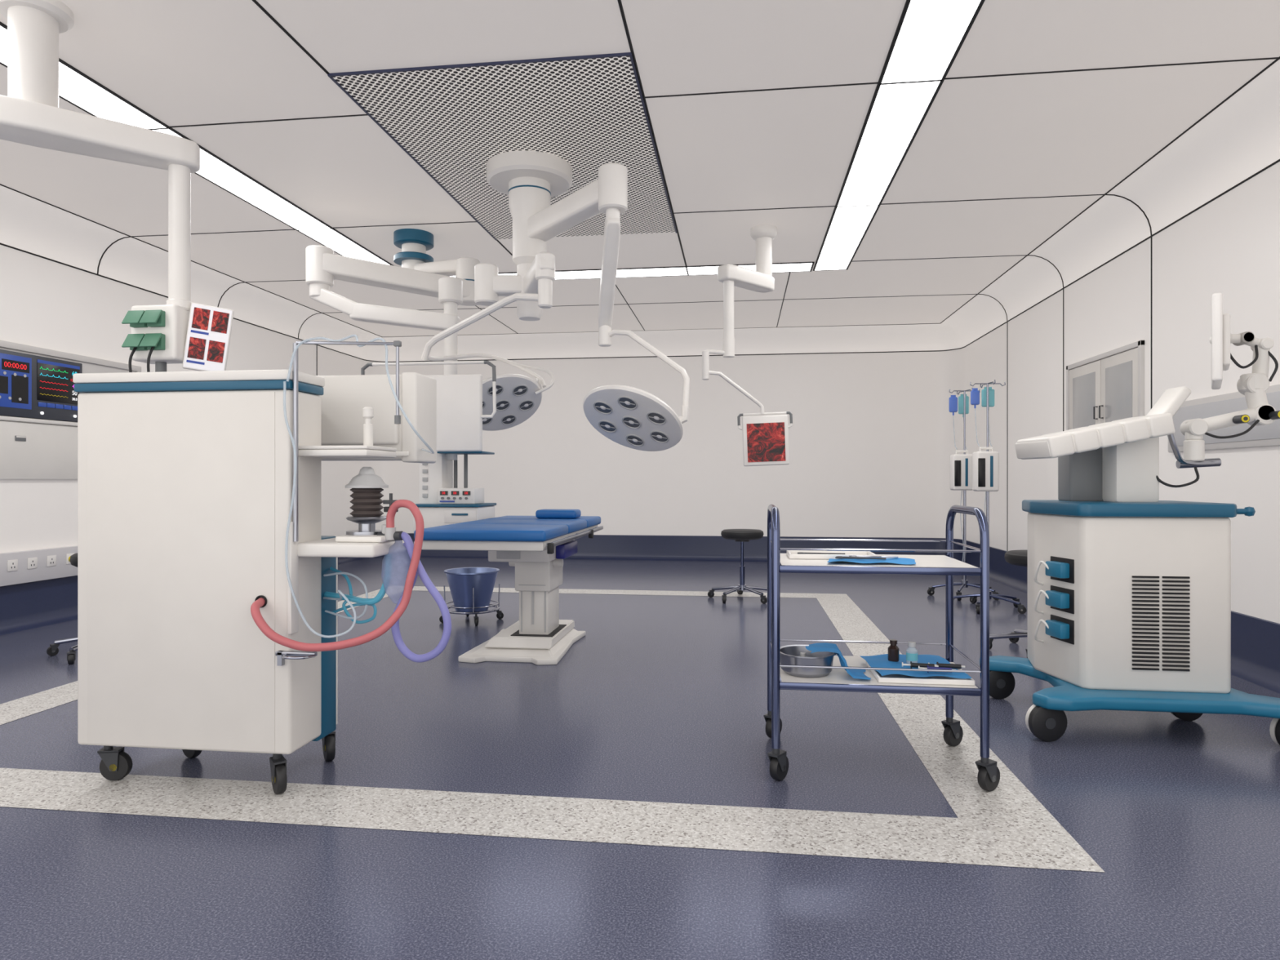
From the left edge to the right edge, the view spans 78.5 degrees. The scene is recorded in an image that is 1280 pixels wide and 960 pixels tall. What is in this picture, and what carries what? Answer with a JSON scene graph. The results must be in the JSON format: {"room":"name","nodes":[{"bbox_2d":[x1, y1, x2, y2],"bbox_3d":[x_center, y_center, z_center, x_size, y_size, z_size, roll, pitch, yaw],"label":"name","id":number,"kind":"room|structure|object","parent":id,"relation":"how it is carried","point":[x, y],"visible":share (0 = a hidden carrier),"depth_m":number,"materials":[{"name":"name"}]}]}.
{"room":"operating room","nodes":[
{"label":"operating room","id":0,"kind":"room"},
{"bbox_2d":[0,244,361,552],"bbox_3d":[-4.882,-0.485,5.427,0.001,2.590,12.330,0,0,7],"label":"wall","id":1,"kind":"structure","parent":0,"point":[45,304],"depth_m":6.54,"materials":[{"name":"paint"}]},
{"bbox_2d":[0,545,77,586],"bbox_3d":[-4.809,0.672,5.715,0.072,0.245,3.120,0,0,7],"label":"outlet strip","id":2,"kind":"object","parent":1,"relation":"attached to","point":[43,564],"visible":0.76,"depth_m":6.14,"materials":[{"name":"white plastic"}]},
{"bbox_2d":[7,559,17,571],"bbox_3d":[-4.752,0.647,5.940,0.007,0.085,0.084,0,0,7],"label":"outlet","id":3,"kind":"object","parent":2,"relation":"attached to","point":[12,564],"depth_m":5.94,"materials":[{"name":"white plastic"}]},
{"bbox_2d":[27,557,37,568],"bbox_3d":[-4.731,0.647,6.106,0.007,0.085,0.084,0,0,7],"label":"outlet","id":4,"kind":"object","parent":2,"relation":"attached to","point":[32,562],"depth_m":6.10,"materials":[{"name":"white plastic"}]},
{"bbox_2d":[47,555,56,566],"bbox_3d":[-4.709,0.647,6.276,0.007,0.085,0.084,0,0,7],"label":"outlet","id":5,"kind":"object","parent":2,"relation":"attached to","point":[51,559],"depth_m":6.27,"materials":[{"name":"white plastic"}]},
{"bbox_2d":[66,553,74,564],"bbox_3d":[-4.684,0.647,6.454,0.012,0.085,0.084,0,0,7],"label":"outlet","id":6,"kind":"object","parent":2,"relation":"attached to","point":[68,555],"depth_m":6.43,"materials":[{"name":"white plastic"}]},
{"bbox_2d":[0,340,141,479],"bbox_3d":[-4.793,-0.527,5.965,0.060,1.045,2.620,0,0,7],"label":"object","id":7,"kind":"object","parent":1,"relation":"attached to","point":[37,384],"visible":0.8,"depth_m":6.21,"materials":[{"name":"white plastic"}]},
{"bbox_2d":[97,236,130,274],"bbox_3d":[-4.551,-1.944,6.781,0.327,0.327,0.014,0,0,7],"label":"trim","id":8,"kind":"structure","parent":1,"relation":"attached to","point":[111,244],"depth_m":6.79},
{"bbox_2d":[0,557,367,635],"bbox_3d":[-4.832,0.975,5.421,0.100,0.350,12.330,0,0,7],"label":"baseboard","id":9,"kind":"structure","parent":1,"relation":"attached to","point":[36,604],"depth_m":6.21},
{"bbox_2d":[0,185,380,358],"bbox_3d":[-4.723,-1.940,5.407,0.320,0.320,12.330,0,0,7],"label":"trim","id":10,"kind":"structure","parent":1,"relation":"attached to","point":[28,224],"depth_m":7.13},
{"bbox_2d":[0,556,1279,959],"bbox_3d":[-0.637,1.175,5.072,8.610,0.050,12.700,0,0,7],"label":"floor","id":11,"kind":"structure","parent":0,"point":[662,698],"depth_m":2.74,"materials":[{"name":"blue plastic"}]},
{"bbox_2d":[46,552,77,664],"bbox_3d":[-3.557,0.814,5.227,0.657,0.672,0.642,0,0,-30],"label":"stool","id":12,"kind":"object","parent":11,"relation":"on","point":[53,650],"visible":0.3,"depth_m":5.10,"materials":[{"name":"metal"}]},
{"bbox_2d":[72,334,451,794],"bbox_3d":[-1.359,0.314,3.149,1.404,1.672,0.857,0,0,7],"label":"machine","id":13,"kind":"object","parent":11,"relation":"on","point":[209,594],"visible":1,"depth_m":2.86,"materials":[{"name":"white plastic"}]},
{"bbox_2d":[287,521,404,634],"bbox_3d":[-1.080,0.350,2.951,0.310,0.400,0.360,0,0,7],"label":"tubing","id":14,"kind":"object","parent":13,"relation":"on","point":[345,545],"depth_m":2.82,"materials":[{"name":"white plastic"}]},
{"bbox_2d":[297,444,396,457],"bbox_3d":[-1.099,-0.105,2.958,0.270,0.039,0.250,0,0,7],"label":"shelf","id":15,"kind":"object","parent":13,"relation":"attached to","point":[304,451],"depth_m":2.84,"materials":[{"name":"white plastic"}]},
{"bbox_2d":[315,372,436,463],"bbox_3d":[-1.261,-0.265,3.427,0.670,0.380,0.280,0,0,7],"label":"cabinet","id":16,"kind":"object","parent":13,"relation":"on","point":[344,399],"depth_m":3.32,"materials":[{"name":"white plastic"}]},
{"bbox_2d":[439,567,503,626],"bbox_3d":[-1.371,0.943,6.395,0.449,0.415,0.449,0,0,33],"label":"bucket","id":17,"kind":"object","parent":11,"relation":"on","point":[471,588],"visible":0.89,"depth_m":6.26,"materials":[{"name":"metal"}]},
{"bbox_2d":[413,515,603,665],"bbox_3d":[-0.781,0.714,5.216,0.814,0.872,1.750,0,0,7],"label":"table","id":18,"kind":"object","parent":11,"relation":"on","point":[537,548],"visible":0.95,"depth_m":5.03,"materials":[{"name":"white plastic"}]},
{"bbox_2d":[413,524,568,542],"bbox_3d":[-0.858,0.309,4.646,0.760,0.062,0.600,0,0,7],"label":"cushion","id":19,"kind":"object","parent":18,"relation":"on","point":[451,532],"depth_m":4.38,"materials":[{"name":"blue leather"}]},
{"bbox_2d":[455,519,586,533],"bbox_3d":[-0.782,0.309,5.244,0.760,0.062,0.594,0,0,7],"label":"cushion","id":20,"kind":"object","parent":18,"relation":"on","point":[575,526],"depth_m":5.18,"materials":[{"name":"blue leather"}]},
{"bbox_2d":[486,515,600,528],"bbox_3d":[-0.709,0.309,5.815,0.760,0.062,0.544,0,0,7],"label":"cushion","id":21,"kind":"object","parent":18,"relation":"on","point":[593,522],"depth_m":5.74,"materials":[{"name":"blue leather"}]},
{"bbox_2d":[535,509,581,518],"bbox_3d":[-0.592,0.245,5.701,0.300,0.061,0.200,0,0,7],"label":"pillow","id":22,"kind":"object","parent":18,"relation":"on","point":[541,513],"visible":1,"depth_m":5.61,"materials":[{"name":"blue fabric"}]},
{"bbox_2d":[0,586,1104,871],"bbox_3d":[-0.671,1.148,5.404,4.820,0.001,5.650,0,0,7],"label":"floor stripe","id":23,"kind":"structure","parent":11,"relation":"on","point":[1006,825],"depth_m":2.72,"materials":[{"name":"stone"}]},
{"bbox_2d":[707,528,767,604],"bbox_3d":[0.980,0.814,7.581,0.657,0.672,0.642,0,0,7],"label":"stool","id":24,"kind":"object","parent":11,"relation":"on","point":[741,535],"visible":0.88,"depth_m":7.48,"materials":[{"name":"black leather"}]},
{"bbox_2d":[763,504,999,791],"bbox_3d":[0.944,0.627,3.199,0.857,1.046,0.591,0,0,7],"label":"trolley","id":25,"kind":"object","parent":11,"relation":"on","point":[838,679],"visible":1,"depth_m":2.97,"materials":[{"name":"metal"}]},
{"bbox_2d":[780,644,836,677],"bbox_3d":[0.664,0.725,3.131,0.236,0.086,0.236,0,0,7],"label":"basin","id":26,"kind":"object","parent":25,"relation":"on","point":[789,654],"visible":0.77,"depth_m":3.06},
{"bbox_2d":[805,642,871,679],"bbox_3d":[0.779,0.716,3.101,0.240,0.099,0.210,0,0,7],"label":"drape","id":27,"kind":"object","parent":26,"relation":"on","point":[824,646],"visible":0.95,"depth_m":3.09,"materials":[{"name":"blue fabric"}]},
{"bbox_2d":[786,550,877,559],"bbox_3d":[0.798,0.313,3.285,0.350,0.020,0.200,0,0,7],"label":"tray","id":28,"kind":"object","parent":25,"relation":"on","point":[792,554],"visible":0.77,"depth_m":3.21,"materials":[{"name":"white metal"}]},
{"bbox_2d":[796,552,844,554],"bbox_3d":[0.769,0.313,3.329,0.198,0.006,0.060,0,0,7],"label":"forceps","id":29,"kind":"object","parent":28,"relation":"in","point":[797,553],"visible":0.85,"depth_m":3.32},
{"bbox_2d":[827,557,915,564],"bbox_3d":[0.906,0.315,3.068,0.360,0.012,0.196,0,0,7],"label":"drape","id":30,"kind":"object","parent":25,"relation":"on","point":[895,560],"visible":0.91,"depth_m":3.05,"materials":[{"name":"blue fabric"}]},
{"bbox_2d":[835,555,885,559],"bbox_3d":[0.856,0.305,3.054,0.192,0.006,0.060,0,0,26],"label":"scissors","id":31,"kind":"object","parent":30,"relation":"on","point":[836,557],"visible":1,"depth_m":3.06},
{"bbox_2d":[848,555,897,557],"bbox_3d":[0.927,0.305,3.107,0.189,0.006,0.060,0,0,7],"label":"scissors","id":32,"kind":"object","parent":30,"relation":"on","point":[850,555],"visible":0.81,"depth_m":3.10,"materials":[{"name":"metal"}]},
{"bbox_2d":[779,655,981,696],"bbox_3d":[0.926,0.783,3.183,0.736,0.029,0.500,0,0,7],"label":"shelf","id":33,"kind":"object","parent":25,"relation":"attached to","point":[838,679],"depth_m":2.96,"materials":[{"name":"metal"}]},
{"bbox_2d":[779,553,981,575],"bbox_3d":[0.926,0.339,3.183,0.736,0.029,0.500,0,0,7],"label":"shelf","id":34,"kind":"object","parent":25,"relation":"attached to","point":[944,565],"depth_m":2.97,"materials":[{"name":"metal"}]},
{"bbox_2d":[866,661,974,685],"bbox_3d":[1.096,0.758,3.096,0.350,0.020,0.300,0,0,7],"label":"tray","id":35,"kind":"object","parent":25,"relation":"on","point":[890,678],"visible":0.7,"depth_m":2.96,"materials":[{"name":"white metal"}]},
{"bbox_2d":[859,653,971,678],"bbox_3d":[1.084,0.738,3.127,0.332,0.014,0.380,0,0,3],"label":"drape","id":36,"kind":"object","parent":35,"relation":"on","point":[878,660],"visible":0.7,"depth_m":3.12,"materials":[{"name":"blue fabric"}]},
{"bbox_2d":[888,639,899,662],"bbox_3d":[1.028,0.691,3.180,0.044,0.083,0.044,0,0,7],"label":"medicine bottle","id":37,"kind":"object","parent":36,"relation":"on","point":[893,650],"visible":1,"depth_m":3.17,"materials":[{"name":"brown glass"}]},
{"bbox_2d":[906,641,917,663],"bbox_3d":[1.088,0.691,3.137,0.045,0.083,0.045,0,0,7],"label":"medicine bottle","id":38,"kind":"object","parent":36,"relation":"on","point":[911,652],"visible":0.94,"depth_m":3.12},
{"bbox_2d":[902,661,938,668],"bbox_3d":[1.087,0.720,3.043,0.134,0.028,0.028,0,0,14],"label":"syringe","id":39,"kind":"object","parent":36,"relation":"on","point":[911,664],"visible":0.88,"depth_m":3.04,"materials":[{"name":"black plastic"}]},
{"bbox_2d":[918,665,955,672],"bbox_3d":[1.129,0.720,2.981,0.134,0.028,0.028,0,0,16],"label":"syringe","id":40,"kind":"object","parent":36,"relation":"on","point":[928,667],"visible":0.56,"depth_m":2.98,"materials":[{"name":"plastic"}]},
{"bbox_2d":[928,662,964,669],"bbox_3d":[1.187,0.720,3.036,0.134,0.028,0.028,0,0,13],"label":"syringe","id":41,"kind":"object","parent":36,"relation":"on","point":[944,665],"visible":0.81,"depth_m":3.03,"materials":[{"name":"black plastic"}]},
{"bbox_2d":[927,387,999,600],"bbox_3d":[3.187,0.127,7.759,0.654,2.046,0.666,0,0,7],"label":"stand","id":42,"kind":"object","parent":11,"relation":"on","point":[964,584],"visible":0.59,"depth_m":7.74,"materials":[{"name":"silver metal"}]},
{"bbox_2d":[948,395,957,448],"bbox_3d":[3.095,-0.569,7.733,0.080,0.542,0.071,0,0,7],"label":"bag","id":43,"kind":"object","parent":42,"relation":"hanging from","point":[953,400],"visible":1,"depth_m":7.73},
{"bbox_2d":[949,450,972,561],"bbox_3d":[3.141,0.280,7.658,0.190,1.141,0.160,0,0,7],"label":"pump","id":44,"kind":"object","parent":42,"relation":"attached to","point":[960,464],"visible":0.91,"depth_m":7.59,"materials":[{"name":"white plastic"}]},
{"bbox_2d":[958,394,968,449],"bbox_3d":[3.239,-0.579,7.835,0.100,0.562,0.071,0,0,7],"label":"bag","id":45,"kind":"object","parent":42,"relation":"hanging from","point":[960,397],"visible":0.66,"depth_m":7.84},
{"bbox_2d":[953,379,1026,613],"bbox_3d":[3.092,0.137,7.015,0.665,2.026,0.657,0,0,7],"label":"stand","id":46,"kind":"object","parent":11,"relation":"on","point":[973,599],"visible":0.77,"depth_m":6.99,"materials":[{"name":"silver metal"}]},
{"bbox_2d":[970,387,979,446],"bbox_3d":[2.989,-0.559,6.980,0.075,0.522,0.071,0,0,7],"label":"bag","id":47,"kind":"object","parent":46,"relation":"hanging from","point":[975,393],"visible":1,"depth_m":6.98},
{"bbox_2d":[972,447,999,514],"bbox_3d":[3.044,0.280,6.904,0.190,1.141,0.160,0,0,7],"label":"pump","id":48,"kind":"object","parent":46,"relation":"attached to","point":[985,464],"visible":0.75,"depth_m":6.83,"materials":[{"name":"white plastic"}]},
{"bbox_2d":[981,386,994,446],"bbox_3d":[3.140,-0.569,7.062,0.110,0.542,0.071,0,0,7],"label":"bag","id":49,"kind":"object","parent":46,"relation":"hanging from","point":[984,392],"visible":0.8,"depth_m":7.06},
{"bbox_2d":[989,550,1027,657],"bbox_3d":[2.646,0.814,5.250,0.657,0.672,0.642,0,0,2],"label":"stool","id":50,"kind":"object","parent":11,"relation":"on","point":[1017,557],"visible":0.27,"depth_m":5.25,"materials":[{"name":"black leather"}]},
{"bbox_2d":[979,293,1279,746],"bbox_3d":[2.393,0.150,3.755,1.286,2.000,0.916,0,0,7],"label":"machine","id":51,"kind":"object","parent":11,"relation":"on","point":[1129,588],"visible":0.98,"depth_m":3.52,"materials":[{"name":"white plastic"}]},
{"bbox_2d":[1017,433,1075,459],"bbox_3d":[1.899,-0.156,3.678,0.123,0.113,0.301,0,0,-1],"label":"robotic arm","id":52,"kind":"object","parent":51,"relation":"on","point":[1051,445],"depth_m":3.57,"materials":[{"name":"white plastic"}]},
{"bbox_2d":[1045,614,1074,644],"bbox_3d":[1.959,0.700,3.676,0.054,0.110,0.170,0,0,-6],"label":"socket","id":53,"kind":"object","parent":51,"relation":"attached to","point":[1060,628],"depth_m":3.65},
{"bbox_2d":[1045,585,1074,613],"bbox_3d":[1.959,0.560,3.676,0.054,0.110,0.170,0,0,-6],"label":"socket","id":54,"kind":"object","parent":51,"relation":"attached to","point":[1060,599],"depth_m":3.65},
{"bbox_2d":[1045,555,1074,583],"bbox_3d":[1.959,0.420,3.676,0.054,0.110,0.170,0,0,-6],"label":"socket","id":55,"kind":"object","parent":51,"relation":"attached to","point":[1059,569],"depth_m":3.65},
{"bbox_2d":[1041,427,1099,453],"bbox_3d":[2.014,-0.179,3.682,0.123,0.113,0.301,0,0,-1],"label":"robotic arm","id":56,"kind":"object","parent":51,"relation":"on","point":[1078,440],"depth_m":3.53,"materials":[{"name":"white plastic"}]},
{"bbox_2d":[1065,422,1124,448],"bbox_3d":[2.129,-0.202,3.685,0.123,0.113,0.301,0,0,-1],"label":"robotic arm","id":57,"kind":"object","parent":51,"relation":"on","point":[1103,435],"depth_m":3.54,"materials":[{"name":"white plastic"}]},
{"bbox_2d":[1088,417,1150,443],"bbox_3d":[2.245,-0.225,3.688,0.123,0.113,0.301,0,0,-1],"label":"robotic arm","id":58,"kind":"object","parent":51,"relation":"on","point":[1129,430],"depth_m":3.54,"materials":[{"name":"white plastic"}]},
{"bbox_2d":[1111,413,1174,438],"bbox_3d":[2.360,-0.248,3.692,0.123,0.113,0.301,0,0,-1],"label":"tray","id":59,"kind":"object","parent":51,"relation":"on","point":[1152,425],"depth_m":3.54,"materials":[{"name":"white plastic"}]},
{"bbox_2d":[1132,575,1159,670],"bbox_3d":[2.250,0.636,3.490,0.110,0.417,0.010,0,0,7],"label":"vent grille","id":60,"kind":"object","parent":51,"relation":"attached to","point":[1145,588],"depth_m":3.49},
{"bbox_2d":[1162,576,1190,671],"bbox_3d":[2.374,0.636,3.474,0.110,0.417,0.010,0,0,7],"label":"vent grille","id":61,"kind":"object","parent":51,"relation":"attached to","point":[1175,589],"depth_m":3.47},
{"bbox_2d":[1211,293,1230,389],"bbox_3d":[2.757,-0.650,3.724,0.070,0.400,0.440,0,0,36],"label":"monitor","id":62,"kind":"object","parent":51,"relation":"on","point":[1220,322],"depth_m":3.56,"materials":[{"name":"white plastic"}]},
{"bbox_2d":[0,0,1279,337],"bbox_3d":[-0.660,-2.125,4.893,7.890,0.050,12.340,0,0,7],"label":"ceiling","id":63,"kind":"structure","parent":0,"point":[180,62],"depth_m":4.72,"materials":[{"name":"paint"}]},
{"bbox_2d":[0,0,199,372],"bbox_3d":[-2.512,-1.125,3.615,0.838,1.951,0.290,0,0,-41],"label":"boom","id":64,"kind":"object","parent":63,"relation":"hanging from","point":[30,113],"visible":0.84,"depth_m":3.56,"materials":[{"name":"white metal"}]},
{"bbox_2d":[121,333,147,351],"bbox_3d":[-2.380,-0.653,3.700,0.084,0.076,0.074,0,0,7],"label":"outlet","id":65,"kind":"object","parent":64,"relation":"attached to","point":[135,341],"depth_m":3.69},
{"bbox_2d":[121,310,147,328],"bbox_3d":[-2.380,-0.763,3.700,0.084,0.076,0.074,0,0,7],"label":"outlet","id":66,"kind":"object","parent":64,"relation":"attached to","point":[135,318],"depth_m":3.69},
{"bbox_2d":[138,333,164,350],"bbox_3d":[-2.291,-0.653,3.688,0.084,0.076,0.074,0,0,7],"label":"outlet","id":67,"kind":"object","parent":64,"relation":"attached to","point":[148,341],"depth_m":3.68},
{"bbox_2d":[138,309,164,327],"bbox_3d":[-2.291,-0.763,3.688,0.084,0.076,0.074,0,0,7],"label":"outlet","id":68,"kind":"object","parent":64,"relation":"attached to","point":[148,317],"depth_m":3.69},
{"bbox_2d":[182,302,234,371],"bbox_3d":[-2.108,-0.685,3.835,0.220,0.339,0.094,0,0,-24],"label":"display screen","id":69,"kind":"object","parent":64,"relation":"attached to","point":[209,330],"visible":0.92,"depth_m":3.79,"materials":[{"name":"white plastic"}]},
{"bbox_2d":[186,337,206,359],"bbox_3d":[-2.133,-0.633,3.773,0.080,0.107,0.002,0,0,-24],"label":"picture","id":70,"kind":"object","parent":69,"relation":"on","point":[196,346],"depth_m":3.77},
{"bbox_2d":[191,306,210,330],"bbox_3d":[-2.117,-0.777,3.780,0.080,0.107,0.002,0,0,-24],"label":"picture","id":71,"kind":"object","parent":69,"relation":"on","point":[201,316],"depth_m":3.78},
{"bbox_2d":[206,340,225,363],"bbox_3d":[-2.059,-0.623,3.807,0.080,0.107,0.002,0,0,-24],"label":"picture","id":72,"kind":"object","parent":69,"relation":"attached to","point":[215,349],"depth_m":3.81},
{"bbox_2d":[210,311,229,333],"bbox_3d":[-2.043,-0.767,3.814,0.080,0.107,0.002,0,0,-24],"label":"picture","id":73,"kind":"object","parent":69,"relation":"attached to","point":[220,320],"depth_m":3.81},
{"bbox_2d":[58,57,192,141],"bbox_3d":[-2.987,-2.095,4.382,0.341,0.008,0.953,0,0,7],"label":"recessed light","id":74,"kind":"object","parent":63,"relation":"in","point":[80,90],"depth_m":4.34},
{"bbox_2d":[169,114,367,127],"bbox_3d":[-3.089,-2.102,4.699,3.100,0.012,0.014,0,0,7],"label":"trim","id":75,"kind":"structure","parent":63,"relation":"attached to","point":[357,114],"depth_m":4.58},
{"bbox_2d":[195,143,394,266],"bbox_3d":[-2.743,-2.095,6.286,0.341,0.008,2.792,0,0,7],"label":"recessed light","id":76,"kind":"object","parent":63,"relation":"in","point":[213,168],"depth_m":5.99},
{"bbox_2d":[131,221,476,236],"bbox_3d":[-2.851,-2.102,6.564,3.100,0.012,0.014,0,0,7],"label":"trim","id":77,"kind":"structure","parent":63,"relation":"attached to","point":[468,221],"depth_m":6.52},
{"bbox_2d":[252,0,512,256],"bbox_3d":[-1.694,-2.102,3.392,0.018,0.016,9.100,0,0,7],"label":"trim","id":78,"kind":"structure","parent":63,"relation":"attached to","point":[255,2],"depth_m":3.73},
{"bbox_2d":[305,228,479,331],"label":"pendant","id":79,"kind":"object","parent":63,"relation":"hanging from","point":[420,271],"depth_m":6.01,"materials":[{"name":"white plastic"}]},
{"bbox_2d":[327,52,677,239],"bbox_3d":[-0.649,-2.092,5.335,1.584,0.013,2.800,0,0,7],"label":"ceiling vent panel","id":80,"kind":"object","parent":63,"relation":"attached to","point":[588,112],"visible":0.96,"depth_m":4.57,"materials":[{"name":"metal"}]},
{"bbox_2d":[421,150,689,451],"bbox_3d":[-0.794,-1.145,5.438,1.244,1.909,2.278,0,0,-38],"label":"light","id":81,"kind":"object","parent":63,"relation":"attached to","point":[631,417],"visible":0.96,"depth_m":5.07,"materials":[{"name":"white plastic"}]},
{"bbox_2d":[555,269,601,279],"bbox_3d":[-0.634,-2.095,7.984,0.540,0.008,0.358,0,0,7],"label":"recessed light","id":82,"kind":"object","parent":63,"relation":"in","point":[581,273],"depth_m":7.99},
{"bbox_2d":[0,56,1279,337],"bbox_3d":[-0.661,-2.100,4.890,7.884,0.012,12.334,0,0,7],"label":"trim","id":83,"kind":"structure","parent":63,"relation":"attached to","point":[1276,60],"depth_m":6.37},
{"bbox_2d":[322,293,977,313],"bbox_3d":[-0.091,-2.102,9.347,7.870,0.012,0.014,0,0,7],"label":"trim","id":84,"kind":"structure","parent":63,"relation":"attached to","point":[962,294],"depth_m":9.18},
{"bbox_2d":[617,0,687,266],"bbox_3d":[-0.122,-2.102,3.191,0.018,0.016,9.100,0,0,7],"label":"trim","id":85,"kind":"structure","parent":63,"relation":"attached to","point":[620,2],"depth_m":4.36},
{"bbox_2d":[616,264,724,278],"bbox_3d":[0.286,-2.095,7.867,1.108,0.008,0.359,0,0,7],"label":"recessed light","id":86,"kind":"object","parent":63,"relation":"in","point":[677,271],"depth_m":7.86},
{"bbox_2d":[702,224,777,413],"bbox_3d":[0.873,-1.310,6.324,0.767,1.579,0.333,0,0,-43],"label":"boom","id":87,"kind":"object","parent":63,"relation":"attached to","point":[762,280],"visible":1,"depth_m":6.23,"materials":[{"name":"white plastic"}]},
{"bbox_2d":[737,411,792,466],"bbox_3d":[0.991,-0.325,6.218,0.433,0.432,0.054,0,0,7],"label":"display screen","id":88,"kind":"object","parent":87,"relation":"hanging from","point":[765,437],"visible":1,"depth_m":6.19,"materials":[{"name":"white plastic"}]},
{"bbox_2d":[734,263,755,271],"bbox_3d":[1.038,-2.095,7.717,0.201,0.008,0.252,0,0,7],"label":"recessed light","id":89,"kind":"object","parent":63,"relation":"in","point":[750,266],"depth_m":7.67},
{"bbox_2d":[776,272,790,327],"bbox_3d":[1.696,-2.102,9.330,0.014,0.012,2.920,0,0,7],"label":"trim","id":90,"kind":"structure","parent":63,"relation":"attached to","point":[789,273],"depth_m":9.05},
{"bbox_2d":[772,262,814,272],"bbox_3d":[1.498,-2.095,7.711,0.396,0.008,0.358,0,0,7],"label":"recessed light","id":91,"kind":"object","parent":63,"relation":"in","point":[793,266],"depth_m":7.71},
{"bbox_2d":[673,194,1104,213],"bbox_3d":[1.836,-2.102,5.965,3.190,0.012,0.014,0,0,7],"label":"trim","id":92,"kind":"structure","parent":63,"relation":"attached to","point":[1091,194],"depth_m":5.93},
{"bbox_2d":[813,0,985,271],"bbox_3d":[1.351,-2.095,3.552,0.338,0.008,8.608,0,0,7],"label":"recessed light","id":93,"kind":"object","parent":63,"relation":"in","point":[929,36],"visible":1,"depth_m":4.41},
{"bbox_2d":[851,254,1026,262],"bbox_3d":[2.818,-2.102,7.423,1.610,0.012,0.014,0,0,7],"label":"trim","id":94,"kind":"structure","parent":63,"relation":"attached to","point":[1022,255],"depth_m":7.42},
{"bbox_2d":[644,57,1279,97],"bbox_3d":[1.597,-2.102,4.101,3.190,0.012,0.014,0,0,7],"label":"trim","id":95,"kind":"structure","parent":63,"relation":"attached to","point":[1273,58],"depth_m":4.06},
{"bbox_2d":[361,347,964,539],"bbox_3d":[0.141,-0.485,11.162,8.510,2.590,0.320,0,0,7],"label":"wall","id":96,"kind":"structure","parent":0,"point":[871,435],"depth_m":11.17,"materials":[{"name":"paint"}]},
{"bbox_2d":[415,451,496,528],"label":"pendant","id":97,"kind":"object","parent":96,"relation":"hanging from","point":[439,474],"depth_m":5.79,"materials":[{"name":"white plastic"}]},
{"bbox_2d":[360,360,496,451],"bbox_3d":[-1.381,-0.491,5.527,0.942,0.602,0.615,0,0,7],"label":"monitor","id":98,"kind":"object","parent":97,"relation":"attached to","point":[460,415],"visible":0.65,"depth_m":5.20,"materials":[{"name":"white plastic"}]},
{"bbox_2d":[415,502,496,506],"bbox_3d":[-1.384,0.185,5.858,0.510,0.020,0.430,0,0,7],"label":"shelf","id":99,"kind":"object","parent":97,"relation":"attached to","point":[421,504],"depth_m":5.67,"materials":[{"name":"teal plastic"}]},
{"bbox_2d":[438,488,484,503],"bbox_3d":[-1.316,0.117,5.776,0.275,0.113,0.235,0,0,7],"label":"electrosurgical unit","id":100,"kind":"object","parent":97,"relation":"on","point":[446,495],"visible":1,"depth_m":5.67,"materials":[{"name":"white plastic"}]},
{"bbox_2d":[0,159,1279,362],"bbox_3d":[-0.640,-1.780,5.050,8.524,0.012,12.657,0,0,7],"label":"trim","id":101,"kind":"structure","parent":96,"relation":"attached to","point":[1278,160],"depth_m":7.56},
{"bbox_2d":[361,323,964,361],"bbox_3d":[0.141,-1.940,11.162,8.510,0.320,0.320,0,0,7],"label":"trim","id":102,"kind":"structure","parent":96,"relation":"attached to","point":[942,336],"depth_m":11.15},
{"bbox_2d":[367,533,963,561],"bbox_3d":[0.141,0.975,11.162,8.510,0.350,0.320,0,0,7],"label":"baseboard","id":103,"kind":"structure","parent":96,"relation":"attached to","point":[601,547],"depth_m":11.22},
{"bbox_2d":[964,161,1279,623],"bbox_3d":[3.560,-0.485,4.349,0.001,2.590,12.330,0,0,7],"label":"wall","id":104,"kind":"structure","parent":0,"point":[1229,246],"depth_m":5.44,"materials":[{"name":"paint"}]},
{"bbox_2d":[977,293,1008,551],"bbox_3d":[3.974,-0.654,8.828,0.327,2.906,0.014,0,0,7],"label":"trim","id":105,"kind":"structure","parent":104,"relation":"attached to","point":[978,294],"depth_m":8.80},
{"bbox_2d":[1028,254,1063,431],"bbox_3d":[3.779,-0.654,7.300,0.327,2.906,0.014,0,0,7],"label":"trim","id":106,"kind":"structure","parent":104,"relation":"attached to","point":[1028,255],"depth_m":7.28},
{"bbox_2d":[1066,340,1144,430],"bbox_3d":[3.815,-0.555,6.489,0.076,0.970,1.340,0,0,7],"label":"upper cabinet","id":107,"kind":"object","parent":104,"relation":"attached to","point":[1108,386],"visible":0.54,"depth_m":6.37,"materials":[{"name":"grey glass"}]},
{"bbox_2d":[941,59,1279,346],"bbox_3d":[3.401,-1.940,4.369,0.320,0.320,12.330,0,0,7],"label":"trim","id":108,"kind":"structure","parent":104,"relation":"attached to","point":[1240,138],"depth_m":5.49,"materials":[{"name":"paint"}]},
{"bbox_2d":[966,540,1279,693],"bbox_3d":[3.510,0.975,4.355,0.100,0.350,12.330,0,0,7],"label":"baseboard","id":109,"kind":"structure","parent":104,"relation":"attached to","point":[1255,642],"depth_m":4.63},
{"bbox_2d":[1106,194,1151,408],"bbox_3d":[3.580,-0.654,5.743,0.327,2.906,0.014,0,0,7],"label":"trim","id":110,"kind":"structure","parent":104,"relation":"attached to","point":[1135,204],"depth_m":5.72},
{"bbox_2d":[1168,384,1279,453],"bbox_3d":[3.589,-0.360,4.673,0.044,0.340,1.580,0,0,7],"label":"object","id":111,"kind":"object","parent":104,"relation":"attached to","point":[1268,435],"visible":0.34,"depth_m":4.76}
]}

